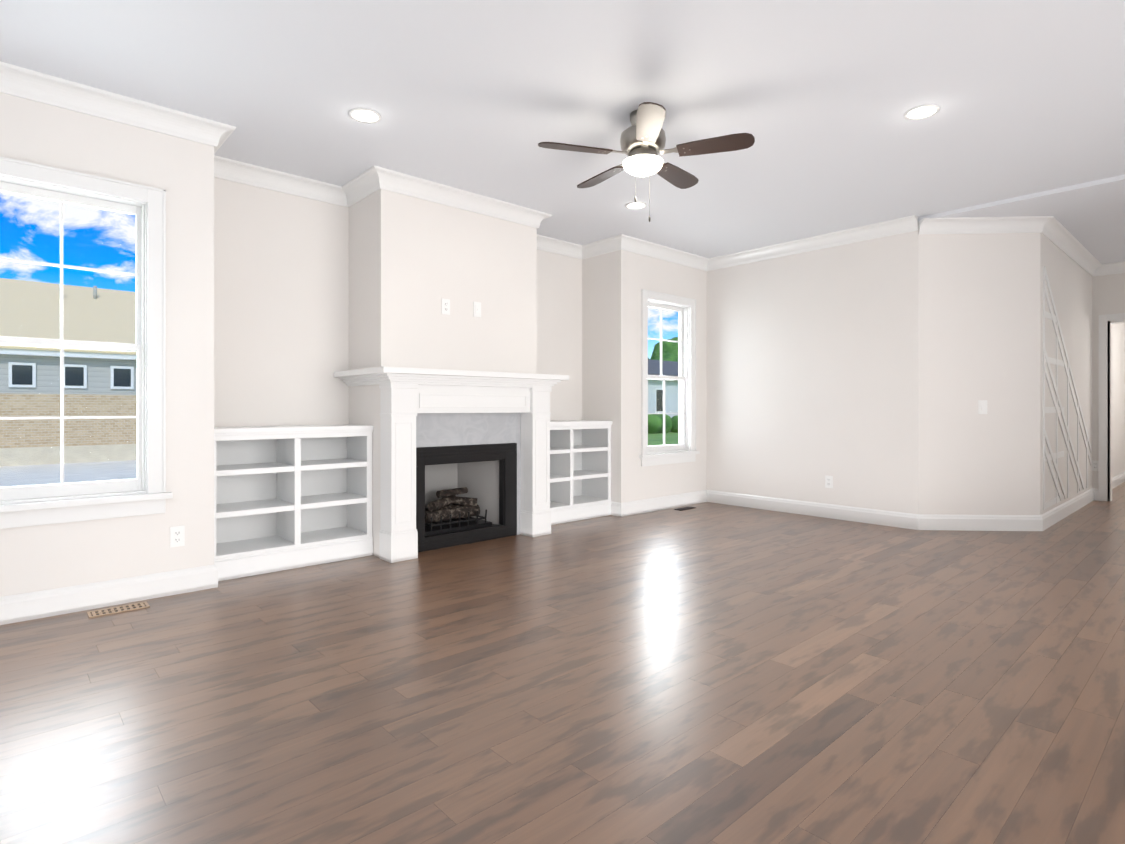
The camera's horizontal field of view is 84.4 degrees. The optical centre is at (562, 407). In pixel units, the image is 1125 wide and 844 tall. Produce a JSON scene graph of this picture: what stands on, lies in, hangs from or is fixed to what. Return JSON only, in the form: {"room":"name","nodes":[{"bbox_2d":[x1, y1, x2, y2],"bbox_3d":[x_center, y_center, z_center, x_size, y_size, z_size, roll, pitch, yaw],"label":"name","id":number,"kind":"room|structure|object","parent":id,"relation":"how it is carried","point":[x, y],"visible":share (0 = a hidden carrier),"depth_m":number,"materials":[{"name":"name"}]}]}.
{"room":"living room","nodes":[
{"label":"living room","id":0,"kind":"room"},
{"bbox_2d":[214,177,348,426],"bbox_3d":[-2.003,-0.302,4.314,1.180,2.740,0.520,0,0,-42],"label":"wall","id":1,"kind":"structure","parent":0,"point":[281,308],"depth_m":4.46,"materials":[{"name":"paint"}]},
{"bbox_2d":[0,93,706,596],"bbox_3d":[-0.989,-0.302,5.132,6.800,2.740,0.670,0,0,-42],"label":"wall","id":2,"kind":"structure","parent":0,"point":[180,171],"depth_m":4.46,"materials":[{"name":"paint"}]},
{"bbox_2d":[0,156,172,528],"bbox_3d":[-2.627,-0.319,3.259,0.960,1.829,0.205,0,0,-42],"label":"window","id":3,"kind":"structure","parent":2,"relation":"in","point":[146,205],"depth_m":3.39,"materials":[{"name":"white"}]},
{"bbox_2d":[170,525,184,547],"bbox_3d":[-2.213,0.738,3.564,0.072,0.118,0.008,0,0,-42],"label":"electrical outlet","id":4,"kind":"object","parent":2,"relation":"attached to","point":[177,536],"visible":1,"depth_m":3.56,"materials":[{"name":"white plastic"}]},
{"bbox_2d":[442,299,449,314],"bbox_3d":[-0.895,-0.777,4.760,0.072,0.118,0.008,0,0,-42],"label":"outlet","id":5,"kind":"object","parent":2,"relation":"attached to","point":[446,306],"visible":1,"depth_m":4.76,"materials":[{"name":"white plastic"}]},
{"bbox_2d":[473,302,480,316],"bbox_3d":[-0.678,-0.787,4.953,0.072,0.118,0.014,0,0,-42],"label":"outlet","id":6,"kind":"object","parent":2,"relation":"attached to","point":[476,309],"visible":1,"depth_m":4.95,"materials":[{"name":"white plastic"}]},
{"bbox_2d":[0,61,1124,276],"bbox_3d":[2.894,-1.597,3.396,9.920,0.150,8.220,0,0,-42],"label":"crown molding","id":7,"kind":"structure","parent":2,"relation":"attached to","point":[24,83],"depth_m":4.72,"materials":[{"name":"white wood"}]},
{"bbox_2d":[639,289,699,466],"bbox_3d":[1.100,-0.305,6.639,0.960,1.799,0.205,0,0,-42],"label":"window","id":8,"kind":"structure","parent":2,"relation":"in","point":[685,309],"depth_m":6.76,"materials":[{"name":"white wood"}]},
{"bbox_2d":[0,482,1124,843],"bbox_3d":[4.063,1.128,4.511,13.750,0.120,8.900,0,0,-42],"label":"floor","id":9,"kind":"structure","parent":0,"point":[706,672],"depth_m":2.30,"materials":[{"name":"brown wood"}]},
{"bbox_2d":[87,602,149,617],"bbox_3d":[-2.344,1.065,3.277,0.260,0.006,0.110,0,0,-42],"label":"floor vent","id":10,"kind":"object","parent":9,"relation":"in","point":[114,610],"visible":0.98,"depth_m":3.27,"materials":[{"name":"beige metal"}]},
{"bbox_2d":[214,424,373,580],"bbox_3d":[-1.904,0.598,4.295,1.054,0.940,0.437,0,0,-42],"label":"bookcase","id":11,"kind":"object","parent":9,"relation":"on","point":[292,497],"visible":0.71,"depth_m":4.30,"materials":[{"name":"white wood"}]},
{"bbox_2d":[334,367,568,562],"bbox_3d":[-0.845,0.397,4.988,1.680,1.343,0.831,0,0,-42],"label":"fireplace","id":12,"kind":"object","parent":9,"relation":"on","point":[464,456],"visible":0.94,"depth_m":4.87,"materials":[{"name":"white wood"}]},
{"bbox_2d":[550,420,612,524],"bbox_3d":[-0.044,0.598,5.981,1.074,0.940,0.437,0,0,-42],"label":"bookcase","id":13,"kind":"object","parent":9,"relation":"on","point":[580,469],"visible":0.48,"depth_m":6.04,"materials":[{"name":"white wood"}]},
{"bbox_2d":[674,507,695,510],"bbox_3d":[1.296,1.065,6.557,0.260,0.006,0.090,0,0,-42],"label":"floor vent","id":14,"kind":"object","parent":9,"relation":"in","point":[684,508],"visible":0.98,"depth_m":6.55,"materials":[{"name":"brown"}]},
{"bbox_2d":[0,0,1124,263],"bbox_3d":[4.063,-1.714,4.510,13.750,0.155,8.900,0,0,-42],"label":"ceiling","id":15,"kind":"structure","parent":0,"point":[816,98],"depth_m":3.31,"materials":[{"name":"white paint"}]},
{"bbox_2d":[349,108,380,122],"bbox_3d":[-1.127,-1.669,3.542,0.176,0.006,0.176,0,0,-42],"label":"recessed light","id":16,"kind":"object","parent":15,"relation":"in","point":[364,115],"visible":1,"depth_m":3.54,"materials":[{"name":"white"}]},
{"bbox_2d":[625,202,646,208],"bbox_3d":[0.606,-1.669,5.114,0.176,0.006,0.176,0,0,-42],"label":"recessed light","id":17,"kind":"object","parent":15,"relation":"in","point":[635,205],"visible":0.98,"depth_m":5.11,"materials":[{"name":"white"}]},
{"bbox_2d":[538,102,754,221],"bbox_3d":[0.460,-1.366,3.572,1.158,0.609,1.158,0,0,-42],"label":"fan","id":18,"kind":"object","parent":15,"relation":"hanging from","point":[642,140],"visible":1,"depth_m":3.45,"materials":[{"name":"brown wood"}]},
{"bbox_2d":[904,104,939,119],"bbox_3d":[2.028,-1.669,3.502,0.176,0.006,0.176,0,0,-42],"label":"recessed light","id":19,"kind":"object","parent":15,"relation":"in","point":[922,112],"visible":1,"depth_m":3.50,"materials":[{"name":"white plastic"}]},
{"bbox_2d":[537,250,609,420],"bbox_3d":[-0.055,-0.302,6.081,1.200,2.740,0.520,0,0,-42],"label":"wall","id":20,"kind":"structure","parent":0,"point":[573,318],"depth_m":6.33,"materials":[{"name":"paint"}]},
{"bbox_2d":[707,231,1039,514],"bbox_3d":[2.929,-0.302,6.256,0.815,2.740,2.930,0,0,-42],"label":"wall","id":21,"kind":"structure","parent":0,"point":[812,369],"depth_m":5.65,"materials":[{"name":"paint"}]},
{"bbox_2d":[825,475,832,487],"bbox_3d":[2.587,0.718,6.020,0.008,0.118,0.072,0,0,-42],"label":"electrical outlet","id":22,"kind":"object","parent":21,"relation":"attached to","point":[828,481],"visible":1,"depth_m":6.02,"materials":[{"name":"white plastic"}]},
{"bbox_2d":[978,400,986,413],"bbox_3d":[3.664,-0.007,5.404,0.075,0.120,0.012,0,0,3],"label":"switch","id":23,"kind":"object","parent":21,"relation":"attached to","point":[982,406],"visible":1,"depth_m":5.41,"materials":[{"name":"white plastic"}]},
{"bbox_2d":[1040,233,1091,514],"bbox_3d":[5.164,-0.302,6.386,2.840,2.740,0.120,0,0,-42],"label":"wall","id":24,"kind":"structure","parent":0,"point":[1070,280],"depth_m":6.17,"materials":[{"name":"paint"}]},
{"bbox_2d":[0,471,1124,624],"bbox_3d":[4.157,1.001,4.258,12.950,0.135,7.800,0,0,-42],"label":"baseboard","id":25,"kind":"structure","parent":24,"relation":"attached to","point":[41,604],"depth_m":5.39,"materials":[{"name":"white wood"}]},
{"bbox_2d":[1043,266,1091,509],"bbox_3d":[5.154,-0.178,6.291,2.513,2.152,0.014,0,0,-42],"label":"trim","id":26,"kind":"structure","parent":24,"relation":"attached to","point":[1057,410],"depth_m":5.84,"materials":[{"name":"white wood"}]},
{"bbox_2d":[1092,273,1124,500],"bbox_3d":[7.752,-0.302,5.534,0.150,2.740,4.860,0,0,-42],"label":"wall","id":27,"kind":"structure","parent":0,"point":[1108,294],"depth_m":7.04,"materials":[{"name":"paint"}]},
{"bbox_2d":[1092,460,1098,470],"bbox_3d":[6.162,0.668,7.169,0.008,0.118,0.072,0,0,-42],"label":"outlet","id":28,"kind":"object","parent":27,"relation":"attached to","point":[1095,465],"visible":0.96,"depth_m":7.17,"materials":[{"name":"white plastic"}]},
{"bbox_2d":[1099,313,1124,500],"bbox_3d":[6.567,0.000,6.825,0.170,2.135,0.995,0,0,-42],"label":"door frame","id":29,"kind":"structure","parent":27,"relation":"in","point":[1104,402],"depth_m":7.10,"materials":[{"name":"white wood"}]},
{"label":"outside","id":30,"kind":"structure","parent":0,"visible":0},
{"bbox_2d":[0,431,677,486],"bbox_3d":[-12.850,1.649,28.929,140.000,0.230,180.000,0,0,-42],"label":"ground","id":31,"kind":"structure","parent":30,"point":[88,471],"depth_m":14.99,"materials":[{"name":"grey concrete"}]},
{"bbox_2d":[0,278,136,465],"bbox_3d":[-20.094,-1.319,18.309,23.600,5.770,10.600,0,0,-42],"label":"neighboring house","id":32,"kind":"structure","parent":31,"relation":"on","point":[85,392],"depth_m":17.65,"materials":[{"name":"beige"}]},
{"bbox_2d":[648,337,677,433],"bbox_3d":[10.340,-3.666,59.824,39.842,10.741,27.066,0,0,-42],"label":"tree","id":33,"kind":"object","parent":31,"relation":"on","point":[655,419],"depth_m":39.35,"materials":[{"name":"green plant"}]},
{"bbox_2d":[648,359,677,417],"bbox_3d":[4.627,-1.099,46.128,13.800,5.320,10.800,0,0,-42],"label":"neighbor right","id":34,"kind":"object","parent":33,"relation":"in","point":[668,368],"depth_m":41.63,"materials":[{"name":"white"}]}
]}

